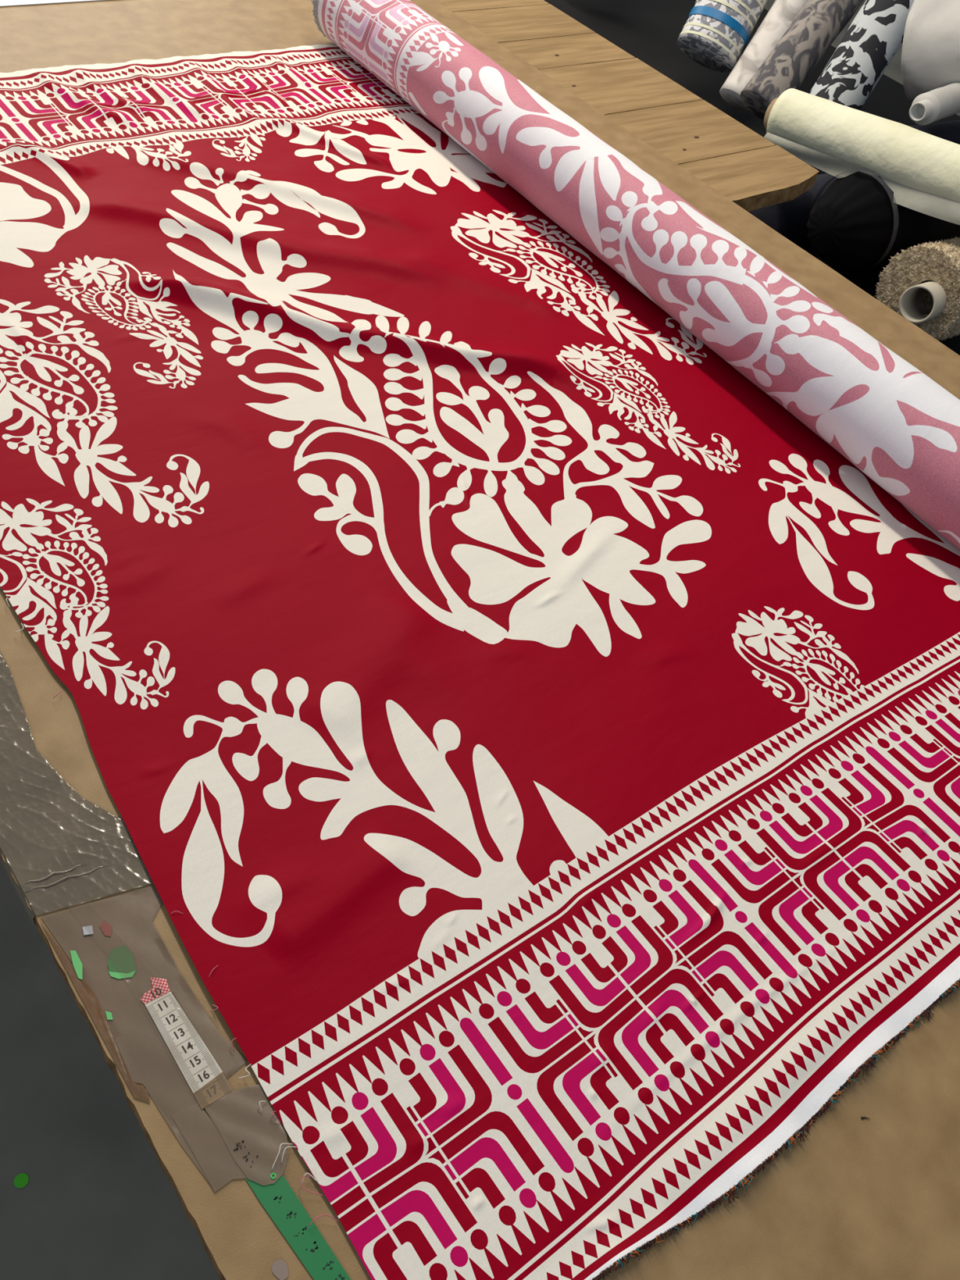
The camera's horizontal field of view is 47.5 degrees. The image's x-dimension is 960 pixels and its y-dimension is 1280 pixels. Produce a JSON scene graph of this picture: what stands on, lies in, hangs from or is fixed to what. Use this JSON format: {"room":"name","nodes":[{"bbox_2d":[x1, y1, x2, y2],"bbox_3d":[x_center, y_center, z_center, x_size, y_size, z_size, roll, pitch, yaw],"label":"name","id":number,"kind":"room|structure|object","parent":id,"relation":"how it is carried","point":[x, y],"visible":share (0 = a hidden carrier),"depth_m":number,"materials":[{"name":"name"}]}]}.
{"room":"fabric shop","nodes":[
{"label":"fabric shop","id":0,"kind":"room"},
{"bbox_2d":[0,0,959,1279],"bbox_3d":[-1.188,-2.019,3.640,15.000,0.050,17.000,-24,58,-30],"label":"floor","id":1,"kind":"structure","parent":0,"point":[97,1202],"depth_m":1.36,"materials":[{"name":"grey concrete"}]},
{"bbox_2d":[13,1173,28,1187],"bbox_3d":[-0.557,0.657,1.326,0.017,0.001,0.017,-24,58,-30],"label":"dot","id":2,"kind":"object","parent":1,"relation":"on","point":[21,1180],"visible":1,"depth_m":1.33,"materials":[{"name":"green"}]},
{"bbox_2d":[435,0,818,212],"bbox_3d":[0.145,0.080,1.446,1.445,0.830,2.798,-24,58,-30],"label":"wooden board","id":3,"kind":"object","parent":1,"relation":"on","point":[743,166],"visible":0.08,"depth_m":1.77,"materials":[{"name":"brown wood"}]},
{"bbox_2d":[0,0,959,1279],"bbox_3d":[-0.100,-0.368,1.212,1.210,0.019,3.900,-24,58,-30],"label":"table","id":4,"kind":"object","parent":3,"relation":"on","point":[877,1197],"visible":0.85,"depth_m":0.68,"materials":[{"name":"brown wood"}]},
{"bbox_2d":[0,0,104,6],"bbox_3d":[-0.761,-0.981,1.599,0.411,0.001,0.271,-24,58,-30],"label":"paper sheet","id":5,"kind":"object","parent":4,"relation":"on","point":[2,2],"visible":1,"depth_m":1.57,"materials":[{"name":"white paper"}]},
{"bbox_2d":[0,651,153,928],"bbox_3d":[-0.319,0.080,0.751,0.078,0.019,0.284,-24,58,-30],"label":"plastic sheet","id":6,"kind":"object","parent":4,"relation":"on","point":[62,850],"visible":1,"depth_m":0.71,"materials":[{"name":"clear plastic"}]},
{"bbox_2d":[40,920,150,1102],"bbox_3d":[-0.226,0.215,0.640,0.008,0.001,0.136,-24,58,-30],"label":"packing tape","id":7,"kind":"object","parent":4,"relation":"on","point":[89,997],"visible":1,"depth_m":0.64,"materials":[{"name":"brown plastic"}]},
{"bbox_2d":[40,884,247,1184],"bbox_3d":[-0.182,0.223,0.643,0.073,0.001,0.198,-24,58,-30],"label":"packing tape","id":8,"kind":"object","parent":4,"relation":"on","point":[148,1060],"visible":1,"depth_m":0.65,"materials":[{"name":"brown plastic"}]},
{"bbox_2d":[70,950,82,979],"bbox_3d":[-0.241,0.195,0.654,0.005,0.001,0.021,-19,55,-28],"label":"scrap","id":9,"kind":"object","parent":8,"relation":"on","point":[77,962],"visible":1,"depth_m":0.65,"materials":[{"name":"green paper"}]},
{"bbox_2d":[82,925,93,935],"bbox_3d":[-0.240,0.178,0.669,0.006,0.001,0.006,-10,51,-21],"label":"scrap","id":10,"kind":"object","parent":8,"relation":"on","point":[88,930],"visible":1,"depth_m":0.67,"materials":[{"name":"grey"}]},
{"bbox_2d":[99,920,112,936],"bbox_3d":[-0.230,0.178,0.672,0.006,0.001,0.012,-24,58,-30],"label":"scrap","id":11,"kind":"object","parent":8,"relation":"on","point":[106,928],"visible":1,"depth_m":0.67,"materials":[{"name":"red paper"}]},
{"bbox_2d":[105,1011,112,1019],"bbox_3d":[-0.216,0.219,0.637,0.003,0.001,0.006,-12,52,-23],"label":"scrap","id":12,"kind":"object","parent":8,"relation":"on","point":[109,1016],"visible":1,"depth_m":0.64,"materials":[{"name":"green paper"}]},
{"bbox_2d":[107,945,136,978],"bbox_3d":[-0.217,0.195,0.659,0.015,0.001,0.022,-12,52,-23],"label":"scrap","id":13,"kind":"object","parent":8,"relation":"on","point":[121,963],"visible":1,"depth_m":0.66,"materials":[{"name":"paper"}]},
{"bbox_2d":[140,977,231,1109],"bbox_3d":[-0.174,0.232,0.636,0.020,0.001,0.085,-24,58,-30],"label":"measuring tape","id":14,"kind":"object","parent":8,"relation":"on","point":[205,1077],"visible":1,"depth_m":0.63,"materials":[{"name":"white"}]},
{"bbox_2d":[171,1102,246,1191],"bbox_3d":[-0.149,0.278,0.600,0.018,0.001,0.052,-24,58,-30],"label":"packing tape","id":15,"kind":"object","parent":4,"relation":"on","point":[206,1143],"visible":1,"depth_m":0.60,"materials":[{"name":"brown plastic"}]},
{"bbox_2d":[204,1084,288,1185],"bbox_3d":[-0.125,0.274,0.609,0.035,0.001,0.059,-24,58,-30],"label":"packing tape","id":16,"kind":"object","parent":4,"relation":"on","point":[253,1136],"visible":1,"depth_m":0.61,"materials":[{"name":"brown"}]},
{"bbox_2d":[271,1259,288,1279],"bbox_3d":[-0.104,0.327,0.567,0.008,0.001,0.010,-24,58,-30],"label":"scrap","id":17,"kind":"object","parent":4,"relation":"on","point":[279,1268],"visible":1,"depth_m":0.57,"materials":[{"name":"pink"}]},
{"bbox_2d":[245,1174,351,1279],"bbox_3d":[-0.083,0.327,0.572,0.017,0.001,0.120,-28,60,-32],"label":"measuring tape","id":18,"kind":"object","parent":4,"relation":"on","point":[278,1199],"visible":1,"depth_m":0.58,"materials":[{"name":"teal plastic"}]},
{"bbox_2d":[273,1195,344,1279],"bbox_3d":[-0.080,0.327,0.572,0.016,0.001,0.088,-24,58,-30],"label":"print","id":19,"kind":"object","parent":18,"relation":"on","point":[291,1212],"depth_m":0.58},
{"bbox_2d":[0,0,959,1279],"bbox_3d":[-0.089,-0.309,1.073,0.958,0.113,1.565,-24,58,-30],"label":"patterned fabric","id":20,"kind":"object","parent":4,"relation":"on","point":[501,620],"visible":1,"depth_m":0.90,"materials":[{"name":"red fabric"}]},
{"bbox_2d":[543,0,959,355],"bbox_3d":[0.629,-1.085,2.861,1.562,0.474,2.528,-24,58,-30],"label":"storage bench","id":21,"kind":"object","parent":1,"relation":"on","point":[649,31],"visible":0.12,"depth_m":3.03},
{"bbox_2d":[676,0,767,72],"bbox_3d":[0.863,-2.049,2.584,0.161,1.177,0.937,30,49,14],"label":"roll","id":22,"kind":"object","parent":21,"relation":"on","point":[714,34],"visible":1,"depth_m":2.65,"materials":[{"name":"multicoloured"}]},
{"bbox_2d":[719,0,807,111],"bbox_3d":[0.987,-1.905,2.614,0.087,1.058,0.976,35,50,18],"label":"roll","id":23,"kind":"object","parent":21,"relation":"on","point":[782,13],"visible":0.61,"depth_m":2.65,"materials":[{"name":"white fabric"}]},
{"bbox_2d":[748,173,837,252],"bbox_3d":[0.832,-0.934,2.339,0.723,0.148,0.149,-20,56,-28],"label":"roll","id":24,"kind":"object","parent":21,"relation":"on","point":[790,219],"visible":0.06,"depth_m":2.14,"materials":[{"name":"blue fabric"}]},
{"bbox_2d":[908,120,959,144],"bbox_3d":[1.088,-1.051,2.320,0.544,0.118,0.111,-17,54,-26],"label":"roll","id":25,"kind":"object","parent":24,"relation":"on","point":[949,131],"visible":0.16,"depth_m":2.19,"materials":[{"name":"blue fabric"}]},
{"bbox_2d":[901,0,959,99],"bbox_3d":[1.124,-1.108,1.991,0.655,0.419,0.217,29,49,13],"label":"roll","id":26,"kind":"object","parent":25,"relation":"on","point":[931,46],"visible":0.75,"depth_m":2.06,"materials":[{"name":"white fabric"}]},
{"bbox_2d":[909,82,959,125],"bbox_3d":[0.892,-1.027,2.078,0.056,0.056,0.264,40,52,22],"label":"roll","id":27,"kind":"object","parent":26,"relation":"on","point":[935,104],"visible":1,"depth_m":2.02,"materials":[{"name":"white fabric"}]},
{"bbox_2d":[740,0,863,119],"bbox_3d":[1.040,-1.764,2.433,0.107,1.024,1.034,39,51,21],"label":"roll","id":28,"kind":"object","parent":21,"relation":"on","point":[818,24],"visible":0.9,"depth_m":2.45,"materials":[{"name":"grey fabric"}]},
{"bbox_2d":[816,257,888,297],"bbox_3d":[0.832,-0.760,2.213,0.722,0.111,0.111,-24,58,-30],"label":"roll","id":29,"kind":"object","parent":21,"relation":"on","point":[867,281],"visible":0.05,"depth_m":2.10,"materials":[{"name":"black fabric"}]},
{"bbox_2d":[806,169,959,275],"bbox_3d":[0.820,-0.815,2.066,0.546,0.188,0.176,-24,58,-30],"label":"roll","id":30,"kind":"object","parent":29,"relation":"on","point":[858,223],"visible":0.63,"depth_m":1.92,"materials":[{"name":"black fabric"}]},
{"bbox_2d":[764,88,959,225],"bbox_3d":[0.832,-0.776,1.853,0.111,0.196,0.811,-31,62,-34],"label":"roll","id":31,"kind":"object","parent":30,"relation":"on","point":[922,169],"visible":0.98,"depth_m":1.91,"materials":[{"name":"beige fabric"}]},
{"bbox_2d":[808,0,914,174],"bbox_3d":[1.008,-1.553,2.342,0.120,0.962,0.859,35,50,18],"label":"roll","id":32,"kind":"object","parent":21,"relation":"on","point":[875,34],"visible":0.52,"depth_m":2.35,"materials":[{"name":"fabric"}]},
{"bbox_2d":[874,236,959,340],"bbox_3d":[0.884,-0.647,1.981,0.477,0.202,0.183,-24,58,-30],"label":"roll","id":33,"kind":"object","parent":21,"relation":"on","point":[921,283],"visible":0.83,"depth_m":1.86,"materials":[{"name":"beige"}]}
]}

